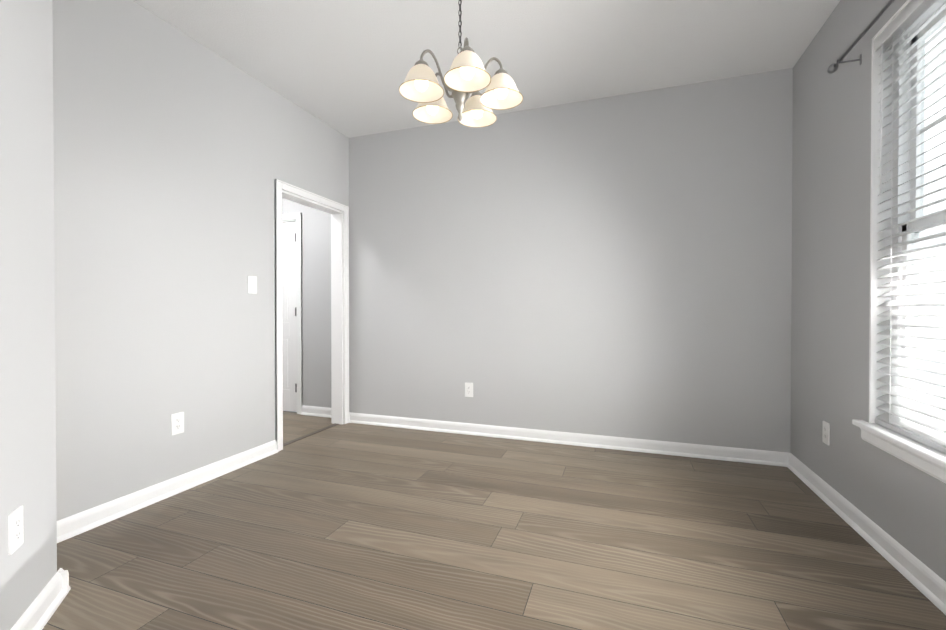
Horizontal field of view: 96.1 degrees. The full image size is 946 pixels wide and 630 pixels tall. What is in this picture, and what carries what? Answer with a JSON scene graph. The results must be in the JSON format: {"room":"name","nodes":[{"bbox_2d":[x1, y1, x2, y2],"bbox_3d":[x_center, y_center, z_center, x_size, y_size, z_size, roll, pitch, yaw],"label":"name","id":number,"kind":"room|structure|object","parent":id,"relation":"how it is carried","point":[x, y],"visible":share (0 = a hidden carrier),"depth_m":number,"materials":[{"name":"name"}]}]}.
{"room":"empty dining room","nodes":[
{"label":"empty dining room","id":0,"kind":"room"},
{"bbox_2d":[0,0,56,629],"bbox_3d":[-0.960,-0.303,0.207,0.120,2.740,3.000,0,1,-26],"label":"wall","id":1,"kind":"structure","parent":0,"point":[28,568],"depth_m":1.40,"materials":[{"name":"grey paint"}]},
{"bbox_2d":[8,505,23,554],"bbox_3d":[-1.430,0.672,1.332,0.008,0.124,0.076,0,1,-26],"label":"electrical outlet","id":2,"kind":"object","parent":1,"relation":"attached to","point":[15,532],"visible":1,"depth_m":1.32,"materials":[{"name":"white plastic"}]},
{"bbox_2d":[10,568,70,629],"bbox_3d":[-0.899,1.020,0.263,0.029,0.092,3.029,0,1,-26],"label":"baseboard","id":3,"kind":"structure","parent":1,"relation":"attached to","point":[38,613],"depth_m":1.47,"materials":[{"name":"white wood"}]},
{"bbox_2d":[59,570,70,593],"bbox_3d":[-1.607,1.009,1.587,0.149,0.092,0.029,0,1,-26],"label":"baseboard","id":4,"kind":"structure","parent":1,"relation":"attached to","point":[65,580],"depth_m":1.60,"materials":[{"name":"white wood"}]},
{"bbox_2d":[52,0,348,520],"bbox_3d":[-1.688,-0.326,2.873,0.120,2.740,2.650,0,1,19],"label":"wall","id":5,"kind":"structure","parent":0,"point":[177,152],"depth_m":2.42,"materials":[{"name":"grey paint"}]},
{"bbox_2d":[57,440,277,542],"bbox_3d":[-1.771,1.002,2.418,0.029,0.092,1.715,0,1,19],"label":"baseboard","id":6,"kind":"structure","parent":5,"relation":"attached to","point":[83,521],"depth_m":2.38,"materials":[{"name":"white wood"}]},
{"bbox_2d":[171,412,183,434],"bbox_3d":[-1.748,0.642,2.516,0.008,0.124,0.076,0,1,19],"label":"electrical outlet","id":7,"kind":"object","parent":5,"relation":"attached to","point":[177,423],"visible":1,"depth_m":2.51,"materials":[{"name":"white plastic"}]},
{"bbox_2d":[248,276,256,293],"bbox_3d":[-1.567,-0.215,3.023,0.010,0.124,0.076,0,1,19],"label":"light switch","id":8,"kind":"object","parent":5,"relation":"attached to","point":[252,284],"visible":1,"depth_m":3.02,"materials":[{"name":"white plastic"}]},
{"bbox_2d":[283,423,337,445],"bbox_3d":[-1.412,1.035,3.678,0.044,0.006,0.744,0,1,19],"label":"trim","id":9,"kind":"structure","parent":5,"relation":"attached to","point":[307,435],"depth_m":3.66,"materials":[{"name":"brown wood"}]},
{"bbox_2d":[275,179,348,451],"bbox_3d":[-1.412,0.003,3.670,0.164,2.070,0.900,0,1,19],"label":"door frame","id":10,"kind":"structure","parent":5,"relation":"attached to","point":[280,185],"depth_m":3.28,"materials":[{"name":"white wood"}]},
{"bbox_2d":[282,198,330,407],"bbox_3d":[-2.089,-0.340,4.585,1.760,2.740,0.120,0,1,19],"label":"wall","id":11,"kind":"structure","parent":0,"point":[316,307],"depth_m":4.36,"materials":[{"name":"grey paint"}]},
{"bbox_2d":[282,221,296,411],"bbox_3d":[-2.186,0.019,4.553,0.730,1.999,0.103,0,1,19],"label":"hall door","id":12,"kind":"structure","parent":11,"relation":"in","point":[289,312],"depth_m":4.48,"materials":[{"name":"white wood"}]},
{"bbox_2d":[282,213,301,413],"bbox_3d":[-2.172,-0.015,4.605,0.880,2.090,0.142,0,1,19],"label":"door frame","id":13,"kind":"structure","parent":11,"relation":"attached to","point":[297,217],"depth_m":4.41,"materials":[{"name":"white wood"}]},
{"bbox_2d":[301,405,330,417],"bbox_3d":[-1.530,0.986,4.323,0.525,0.092,0.029,0,1,19],"label":"baseboard","id":14,"kind":"structure","parent":11,"relation":"attached to","point":[316,411],"depth_m":4.35,"materials":[{"name":"white wood"}]},
{"bbox_2d":[133,0,839,137],"bbox_3d":[-1.048,-1.716,1.687,5.620,0.060,4.890,0,1,19],"label":"ceiling","id":15,"kind":"structure","parent":0,"point":[343,67],"depth_m":2.64,"materials":[{"name":"white paint"}]},
{"bbox_2d":[399,0,522,127],"bbox_3d":[-0.049,-1.279,1.915,0.543,0.818,0.537,0,1,19],"label":"chandelier","id":16,"kind":"object","parent":15,"relation":"hanging from","point":[465,76],"visible":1,"depth_m":1.87,"materials":[{"name":"white glass"}]},
{"bbox_2d":[42,411,945,629],"bbox_3d":[-1.048,1.084,1.710,5.620,0.060,4.890,0,1,19],"label":"floor","id":17,"kind":"structure","parent":0,"point":[352,526],"depth_m":1.92,"materials":[{"name":"brown wood"}]},
{"bbox_2d":[349,68,792,452],"bbox_3d":[0.533,-0.332,3.568,3.860,2.740,0.120,0,1,19],"label":"wall","id":18,"kind":"structure","parent":0,"point":[618,266],"depth_m":3.37,"materials":[{"name":"grey paint"}]},
{"bbox_2d":[465,382,472,396],"bbox_3d":[-0.036,0.652,3.706,0.076,0.124,0.008,0,1,19],"label":"electrical outlet","id":19,"kind":"object","parent":18,"relation":"attached to","point":[468,389],"visible":1,"depth_m":3.70,"materials":[{"name":"white plastic"}]},
{"bbox_2d":[350,412,789,466],"bbox_3d":[0.494,0.993,3.513,3.590,0.092,0.029,0,1,19],"label":"baseboard","id":20,"kind":"structure","parent":18,"relation":"attached to","point":[763,457],"depth_m":3.37,"materials":[{"name":"white wood"}]},
{"bbox_2d":[790,0,945,581],"bbox_3d":[1.499,-0.308,0.697,0.150,2.740,4.670,0,1,19],"label":"wall","id":21,"kind":"structure","parent":0,"point":[902,503],"depth_m":2.27,"materials":[{"name":"grey paint"}]},
{"bbox_2d":[822,421,829,444],"bbox_3d":[2.014,0.673,2.426,0.008,0.124,0.076,0,1,19],"label":"electrical outlet","id":22,"kind":"object","parent":21,"relation":"attached to","point":[825,432],"visible":1,"depth_m":2.41,"materials":[{"name":"white plastic"}]},
{"bbox_2d":[827,0,894,73],"bbox_3d":[1.661,-1.256,1.546,0.106,0.056,1.373,0,1,19],"label":"curtain rod","id":23,"kind":"object","parent":21,"relation":"attached to","point":[832,68],"visible":1,"depth_m":1.99,"materials":[{"name":"silver metal"}]},
{"bbox_2d":[787,453,945,614],"bbox_3d":[1.434,1.016,0.794,0.029,0.092,4.550,0,1,19],"label":"baseboard","id":24,"kind":"structure","parent":21,"relation":"attached to","point":[924,579],"depth_m":1.90,"materials":[{"name":"white wood"}]},
{"bbox_2d":[852,0,945,482],"bbox_3d":[1.764,-0.345,1.528,0.195,1.898,1.075,0,1,19],"label":"window","id":25,"kind":"structure","parent":21,"relation":"in","point":[875,293],"depth_m":1.92,"materials":[{"name":"white plastic"}]},
{"bbox_2d":[874,0,945,452],"bbox_3d":[1.746,-0.388,1.534,0.070,1.790,0.947,0,1,19],"label":"window blind","id":26,"kind":"object","parent":25,"relation":"attached to","point":[925,424],"visible":1,"depth_m":1.77,"materials":[{"name":"white plastic"}]},
{"label":"outside","id":27,"kind":"structure","parent":0,"visible":0},
{"bbox_2d":[918,23,945,410],"bbox_3d":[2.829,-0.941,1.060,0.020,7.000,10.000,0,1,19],"label":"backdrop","id":28,"kind":"structure","parent":27,"point":[940,184],"depth_m":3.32,"materials":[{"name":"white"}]}
]}

